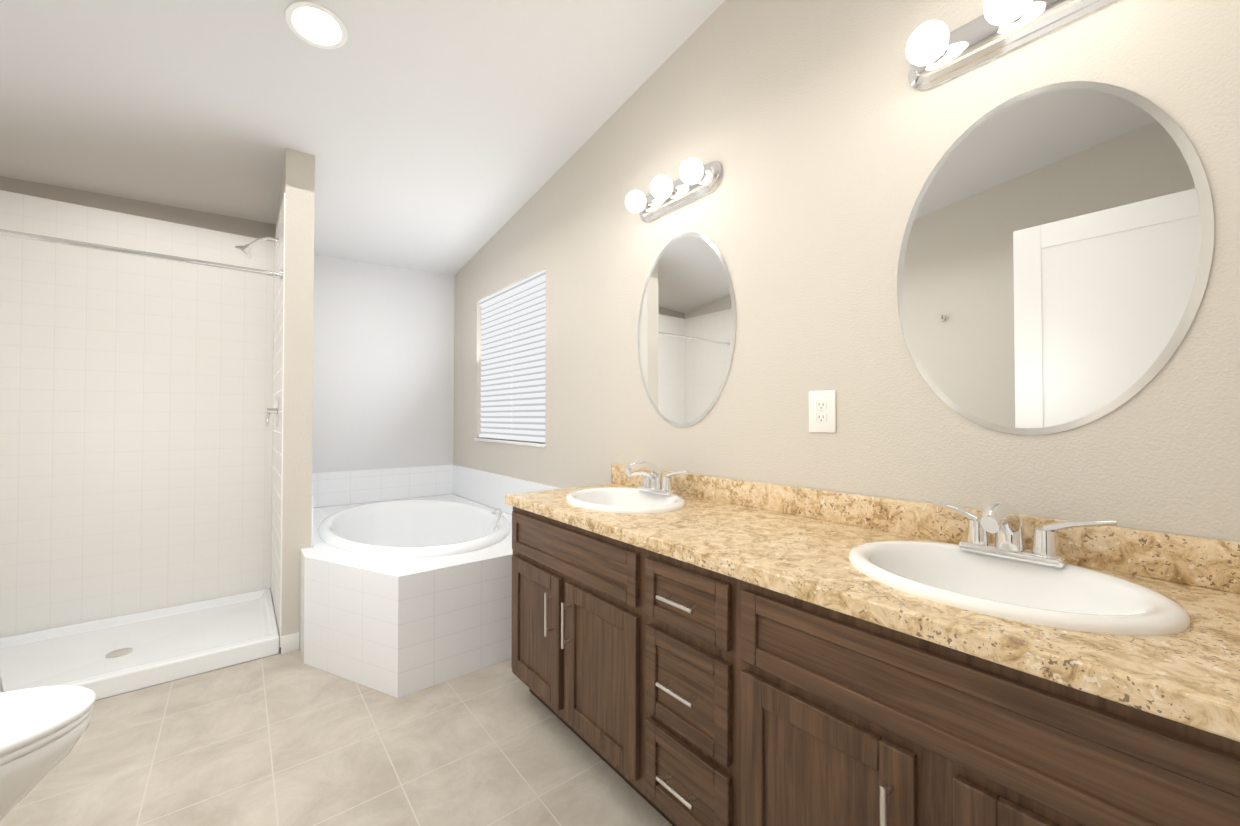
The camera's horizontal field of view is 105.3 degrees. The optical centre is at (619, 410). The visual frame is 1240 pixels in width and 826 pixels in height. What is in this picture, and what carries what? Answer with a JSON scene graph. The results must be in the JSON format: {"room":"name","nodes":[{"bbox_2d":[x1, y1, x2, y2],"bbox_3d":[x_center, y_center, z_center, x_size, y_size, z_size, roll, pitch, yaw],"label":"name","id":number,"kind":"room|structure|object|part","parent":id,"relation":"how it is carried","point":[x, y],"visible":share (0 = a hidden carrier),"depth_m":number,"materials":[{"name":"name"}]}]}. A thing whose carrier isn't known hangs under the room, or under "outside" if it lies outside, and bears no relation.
{"room":"bathroom","nodes":[
{"label":"bathroom","id":0,"kind":"room"},
{"bbox_2d":[0,669,3,691],"bbox_3d":[-2.480,0.187,1.713,0.330,1.779,0.056,1,-1,-39],"label":"shower curtain","id":1,"kind":"object","parent":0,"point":[1,687],"visible":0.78,"depth_m":1.80,"materials":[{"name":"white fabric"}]},
{"bbox_2d":[0,176,274,240],"bbox_3d":[-2.741,-0.437,2.610,1.340,3.250,0.120,1,-1,-39],"label":"wall","id":2,"kind":"structure","parent":0,"point":[227,224],"depth_m":2.62,"materials":[{"name":"beige paint"}]},
{"bbox_2d":[0,190,273,637],"bbox_3d":[-2.655,0.043,2.592,1.208,2.230,0.006,1,-1,-39],"label":"tiled wall","id":3,"kind":"structure","parent":2,"relation":"attached to","point":[136,397],"depth_m":2.57,"materials":[{"name":"white tile"}]},
{"bbox_2d":[275,148,314,648],"bbox_3d":[-1.988,-0.434,2.839,0.120,3.250,1.220,1,-1,-39],"label":"wall","id":4,"kind":"structure","parent":0,"point":[298,182],"depth_m":2.36,"materials":[{"name":"beige paint"}]},
{"bbox_2d":[271,193,285,646],"bbox_3d":[-1.920,0.044,2.648,0.006,2.230,0.843,1,-1,-39],"label":"shower wall tile","id":5,"kind":"structure","parent":4,"relation":"attached to","point":[277,436],"depth_m":2.52,"materials":[{"name":"white tile"}]},
{"bbox_2d":[235,235,279,258],"bbox_3d":[-1.906,-0.867,2.488,0.191,0.149,0.080,1,-1,-39],"label":"shower head","id":6,"kind":"object","parent":5,"relation":"attached to","point":[245,251],"visible":1,"depth_m":2.46},
{"bbox_3d":[-1.883,-0.892,2.507,0.131,0.068,0.016,1,-1,-39],"label":"arm","id":7,"kind":"part","parent":6,"relation":"part of"},
{"bbox_2d":[266,396,278,427],"bbox_3d":[-1.854,0.007,2.518,0.056,0.170,0.170,1,-1,-39],"label":"shower valve","id":8,"kind":"object","parent":5,"relation":"attached to","point":[272,411],"visible":1,"depth_m":2.50,"materials":[{"name":"silver metal"}]},
{"bbox_3d":[-1.851,0.045,2.488,0.023,0.088,0.062,1,-1,-39],"label":"lever","id":9,"kind":"part","parent":8,"relation":"part of","materials":[{"name":"silver metal"}]},
{"bbox_3d":[-1.835,0.007,2.533,0.006,0.170,0.170,1,-1,-39],"label":"plate","id":10,"kind":"part","parent":8,"relation":"part of","materials":[{"name":"silver metal"}]},
{"bbox_2d":[281,632,299,653],"bbox_3d":[-1.620,1.142,2.324,0.074,0.085,0.012,1,-1,-39],"label":"baseboard","id":11,"kind":"structure","parent":4,"relation":"attached to","point":[290,642],"depth_m":2.32,"materials":[{"name":"white wood"}]},
{"bbox_2d":[311,497,312,546],"bbox_3d":[-1.937,0.571,2.863,0.006,0.248,1.214,1,-1,-39],"label":"wall tile","id":12,"kind":"structure","parent":4,"relation":"attached to","point":[312,525],"depth_m":2.39,"materials":[{"name":"white tile"}]},
{"bbox_2d":[0,646,672,825],"bbox_3d":[-1.063,1.200,1.617,2.730,0.050,4.490,1,-1,-39],"label":"floor","id":13,"kind":"structure","parent":0,"point":[287,739],"depth_m":1.59,"materials":[{"name":"tile"}]},
{"bbox_2d":[0,685,95,820],"bbox_3d":[-1.646,0.774,0.978,0.758,0.785,0.470,1,-1,-39],"label":"toilet","id":14,"kind":"object","parent":13,"relation":"on","point":[43,729],"visible":1,"depth_m":1.11,"materials":[{"name":"white ceramic"}]},
{"bbox_3d":[-1.536,0.765,1.067,0.470,0.019,0.374,1,-1,-39],"label":"seat","id":15,"kind":"part","parent":14,"relation":"part of","materials":[{"name":"white plastic"}]},
{"bbox_3d":[-1.536,0.741,1.068,0.474,0.028,0.377,1,-1,-39],"label":"lid","id":16,"kind":"part","parent":14,"relation":"part of","materials":[{"name":"white plastic"}]},
{"bbox_2d":[0,588,278,699],"bbox_3d":[-2.388,1.141,2.247,1.204,0.085,0.839,1,-1,-39],"label":"pan","id":17,"kind":"object","parent":13,"relation":"on","point":[171,643],"visible":1,"depth_m":2.28,"materials":[{"name":"white plastic"}]},
{"bbox_2d":[105,648,132,657],"bbox_3d":[-2.363,1.146,2.232,0.090,0.014,0.090,1,-1,-39],"label":"floor drain","id":18,"kind":"object","parent":17,"relation":"in","point":[118,652],"visible":0.92,"depth_m":2.23,"materials":[{"name":"silver metal"}]},
{"bbox_2d":[300,494,512,697],"bbox_3d":[-1.277,0.891,2.908,1.186,0.603,1.961,1,-1,-39],"label":"tub","id":19,"kind":"object","parent":13,"relation":"on","point":[401,597],"visible":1,"depth_m":2.15,"materials":[{"name":"tile"}]},
{"bbox_2d":[318,499,509,557],"bbox_3d":[-1.252,0.882,2.889,0.998,0.450,1.586,1,-1,-39],"label":"basin","id":20,"kind":"object","parent":19,"relation":"in","point":[416,528],"depth_m":3.25,"materials":[{"name":"white ceramic"}]},
{"bbox_3d":[-0.746,0.627,2.811,0.216,0.077,0.471,1,-1,-39],"label":"grab handle","id":21,"kind":"part","parent":19,"relation":"part of","materials":[{"name":"silver metal"}]},
{"bbox_2d":[505,500,1239,825],"bbox_3d":[0.374,0.775,1.336,0.606,0.792,1.991,1,-1,-39],"label":"bathroom vanity","id":22,"kind":"object","parent":13,"relation":"on","point":[697,650],"depth_m":0.93,"materials":[{"name":"brown wood"}]},
{"bbox_3d":[-0.320,0.815,1.784,0.018,0.455,0.363,1,-1,-39],"label":"door","id":23,"kind":"part","parent":22,"relation":"part of","materials":[{"name":"brown wood"}]},
{"bbox_3d":[-0.248,0.710,1.654,0.035,0.150,0.011,1,-1,-39],"label":"handle","id":24,"kind":"part","parent":22,"relation":"part of","materials":[{"name":"silver metal"}]},
{"bbox_3d":[-0.179,0.709,1.569,0.035,0.150,0.011,1,-1,-39],"label":"handle","id":25,"kind":"part","parent":22,"relation":"part of","materials":[{"name":"silver metal"}]},
{"bbox_3d":[-0.065,0.810,1.468,0.018,0.455,0.367,1,-1,-39],"label":"door","id":26,"kind":"part","parent":22,"relation":"part of","materials":[{"name":"brown wood"}]},
{"bbox_3d":[0.142,0.699,1.170,0.036,0.010,0.120,1,-1,-39],"label":"handle","id":27,"kind":"part","parent":22,"relation":"part of","materials":[{"name":"silver metal"}]},
{"bbox_3d":[0.142,0.477,1.173,0.036,0.010,0.120,1,-1,-39],"label":"handle","id":28,"kind":"part","parent":22,"relation":"part of","materials":[{"name":"silver metal"}]},
{"bbox_3d":[0.142,0.936,1.167,0.036,0.010,0.120,1,-1,-39],"label":"handle","id":29,"kind":"part","parent":22,"relation":"part of","materials":[{"name":"silver metal"}]},
{"bbox_3d":[0.163,0.477,1.190,0.018,0.153,0.280,1,-1,-39],"label":"drawer","id":30,"kind":"part","parent":22,"relation":"part of","materials":[{"name":"brown wood"}]},
{"bbox_3d":[0.163,0.936,1.184,0.018,0.195,0.280,1,-1,-39],"label":"drawer","id":31,"kind":"part","parent":22,"relation":"part of","materials":[{"name":"brown wood"}]},
{"bbox_3d":[0.163,0.699,1.187,0.018,0.230,0.280,1,-1,-39],"label":"drawer","id":32,"kind":"part","parent":22,"relation":"part of","materials":[{"name":"brown wood"}]},
{"bbox_3d":[0.382,0.803,0.915,0.018,0.455,0.345,1,-1,-39],"label":"door","id":33,"kind":"part","parent":22,"relation":"part of","materials":[{"name":"brown wood"}]},
{"bbox_2d":[505,486,1239,731],"bbox_3d":[0.379,0.361,1.359,0.577,0.038,2.015,1,-1,-39],"label":"countertop","id":34,"kind":"structure","parent":22,"relation":"on","point":[755,543],"depth_m":0.81,"materials":[{"name":"beige stone"}]},
{"bbox_2d":[541,484,712,519],"bbox_3d":[0.015,0.411,1.811,0.412,0.169,0.513,1,-1,-39],"label":"sink","id":35,"kind":"object","parent":34,"relation":"in","point":[611,499],"depth_m":1.89,"materials":[{"name":"white ceramic"}]},
{"bbox_2d":[621,460,692,491],"bbox_3d":[0.097,0.265,1.879,0.196,0.137,0.329,1,-1,-39],"label":"faucet","id":36,"kind":"object","parent":34,"relation":"on","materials":[{"name":"silver metal"}]},
{"bbox_2d":[805,528,1196,671],"bbox_3d":[0.726,0.399,0.932,0.412,0.169,0.513,1,-1,-39],"label":"sink","id":37,"kind":"object","parent":34,"relation":"in","point":[1151,615],"depth_m":0.93,"materials":[{"name":"white ceramic"}]},
{"bbox_2d":[921,498,1120,563],"bbox_3d":[0.807,0.253,1.000,0.196,0.137,0.329,1,-1,-39],"label":"faucet","id":38,"kind":"object","parent":34,"relation":"on","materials":[{"name":"silver metal"}]},
{"bbox_3d":[0.447,0.699,0.793,0.035,0.150,0.011,1,-1,-39],"label":"handle","id":39,"kind":"part","parent":22,"relation":"part of","materials":[{"name":"silver metal"}]},
{"bbox_3d":[0.647,0.798,0.587,0.018,0.455,0.390,1,-1,-39],"label":"door","id":40,"kind":"part","parent":22,"relation":"part of","materials":[{"name":"brown wood"}]},
{"bbox_2d":[0,0,724,274],"bbox_3d":[-0.969,-1.508,1.537,3.090,0.913,5.150,1,-1,-39],"label":"ceiling","id":41,"kind":"structure","parent":0,"point":[450,137],"depth_m":2.08,"materials":[{"name":"paint"}]},
{"bbox_2d":[285,0,347,48],"bbox_3d":[-1.112,-1.411,1.736,0.196,0.033,0.194,1,-1,-39],"label":"recessed light","id":42,"kind":"object","parent":41,"relation":"in","point":[316,24],"visible":1,"depth_m":1.73,"materials":[{"name":"white"}]},
{"bbox_2d":[312,255,453,507],"bbox_3d":[-1.962,-0.422,3.722,1.270,3.250,0.120,1,-1,-39],"label":"wall","id":43,"kind":"structure","parent":0,"point":[383,366],"depth_m":3.71,"materials":[{"name":"white paint"}]},
{"bbox_2d":[312,464,452,507],"bbox_3d":[-1.873,0.582,3.699,1.144,0.248,0.006,1,-1,-39],"label":"wall tile","id":44,"kind":"structure","parent":43,"relation":"attached to","point":[344,487],"depth_m":3.69,"materials":[{"name":"white tile"}]},
{"bbox_2d":[454,0,1239,541],"bbox_3d":[-0.048,-0.439,2.459,0.120,3.250,4.490,1,-1,-39],"label":"wall","id":45,"kind":"structure","parent":0,"point":[825,134],"depth_m":1.48,"materials":[{"name":"beige paint"}]},
{"bbox_2d":[453,464,561,513],"bbox_3d":[-0.812,0.577,3.290,0.006,0.248,1.964,1,-1,-39],"label":"wall tile","id":46,"kind":"structure","parent":45,"relation":"attached to","point":[489,489],"depth_m":3.46,"materials":[{"name":"white tile"}]},
{"bbox_2d":[475,438,545,446],"bbox_3d":[-0.760,0.217,3.282,0.082,0.020,1.080,1,-1,-39],"label":"window sill","id":47,"kind":"structure","parent":45,"relation":"attached to","point":[536,444],"depth_m":3.17,"materials":[{"name":"white"}]},
{"bbox_2d":[625,158,722,222],"bbox_3d":[0.192,-0.916,1.959,0.141,0.120,0.476,1,-1,-39],"label":"light bar","id":48,"kind":"object","parent":45,"relation":"attached to","point":[697,180],"visible":1,"depth_m":1.92,"materials":[{"name":"white glass"}]},
{"bbox_3d":[0.069,-0.914,2.069,0.089,0.092,0.092,1,-1,-39],"label":"bulb","id":49,"kind":"part","parent":48,"relation":"part of","materials":[{"name":"white glass"}]},
{"bbox_3d":[0.171,-0.916,1.942,0.089,0.092,0.092,1,-1,-39],"label":"bulb","id":50,"kind":"part","parent":48,"relation":"part of","materials":[{"name":"white glass"}]},
{"bbox_3d":[0.274,-0.918,1.815,0.089,0.092,0.092,1,-1,-39],"label":"bulb","id":51,"kind":"part","parent":48,"relation":"part of","materials":[{"name":"white glass"}]},
{"bbox_2d":[638,232,735,426],"bbox_3d":[0.257,-0.335,1.978,0.005,0.810,0.556,1,-1,-39],"label":"mirror","id":52,"kind":"object","parent":45,"relation":"attached to","point":[687,330],"visible":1,"depth_m":1.95,"materials":[{"name":"clear glass"}]},
{"bbox_2d":[809,390,835,432],"bbox_3d":[0.639,0.003,1.498,0.010,0.133,0.089,1,-1,-39],"label":"electrical outlet","id":53,"kind":"object","parent":45,"relation":"attached to","point":[822,411],"visible":1,"depth_m":1.49,"materials":[{"name":"white plastic"}]},
{"bbox_2d":[609,464,1239,591],"bbox_3d":[0.596,0.298,1.535,0.019,0.092,2.015,1,-1,-39],"label":"backsplash","id":54,"kind":"structure","parent":45,"relation":"attached to","point":[1214,563],"depth_m":1.25,"materials":[{"name":"beige stone"}]},
{"bbox_2d":[906,0,1117,89],"bbox_3d":[0.899,-0.928,1.084,0.141,0.120,0.476,1,-1,-39],"label":"light bar","id":55,"kind":"object","parent":45,"relation":"attached to","point":[937,53],"visible":1,"depth_m":1.15,"materials":[{"name":"silver metal"}]},
{"bbox_3d":[0.776,-0.926,1.194,0.089,0.092,0.092,1,-1,-39],"label":"bulb","id":56,"kind":"part","parent":55,"relation":"part of","materials":[{"name":"white glass"}]},
{"bbox_2d":[931,51,944,63],"bbox_3d":[0.813,-0.926,1.224,0.024,0.041,0.042,1,-1,-39],"label":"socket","id":57,"kind":"object","parent":55,"relation":"attached to","point":[941,60],"depth_m":1.22,"materials":[{"name":"silver metal"}]},
{"bbox_3d":[0.878,-0.928,1.067,0.089,0.092,0.092,1,-1,-39],"label":"bulb","id":58,"kind":"part","parent":55,"relation":"part of","materials":[{"name":"white glass"}]},
{"bbox_2d":[1009,10,1026,23],"bbox_3d":[0.916,-0.927,1.097,0.024,0.041,0.042,1,-1,-39],"label":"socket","id":59,"kind":"object","parent":55,"relation":"attached to","point":[1022,19],"depth_m":1.09,"materials":[{"name":"silver metal"}]},
{"bbox_2d":[897,81,1213,434],"bbox_3d":[0.955,-0.347,1.115,0.005,0.810,0.556,1,-1,-39],"label":"mirror","id":60,"kind":"object","parent":45,"relation":"attached to","point":[1055,257],"visible":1,"depth_m":1.07,"materials":[{"name":"clear glass"}]},
{"bbox_3d":[-1.923,-0.464,0.627,0.120,3.250,3.995,1,-1,-39],"label":"wall","id":61,"kind":"structure","parent":0,"visible":0},
{"bbox_3d":[-2.864,0.033,1.885,0.006,2.230,0.843,1,-1,-39],"label":"shower wall tile","id":62,"kind":"structure","parent":61,"relation":"attached to","visible":0},
{"bbox_2d":[0,229,282,281],"bbox_3d":[-2.158,-0.680,1.986,1.208,0.060,0.060,1,-1,-39],"label":"shower curtain rod","id":63,"kind":"object","parent":62,"relation":"attached to","point":[39,238],"visible":1,"depth_m":2.03,"materials":[{"name":"silver metal"}]},
{"bbox_3d":[-0.705,-0.327,3.334,0.050,1.070,1.060,1,-1,-39],"label":"window","id":64,"kind":"structure","parent":0,"visible":0},
{"bbox_2d":[479,269,545,442],"bbox_3d":[-0.756,-0.329,3.294,0.050,1.064,1.048,1,-1,-39],"label":"window blind","id":65,"kind":"object","parent":64,"relation":"attached to","point":[526,340],"visible":0.85,"depth_m":3.24,"materials":[{"name":"white plastic"}]}
]}

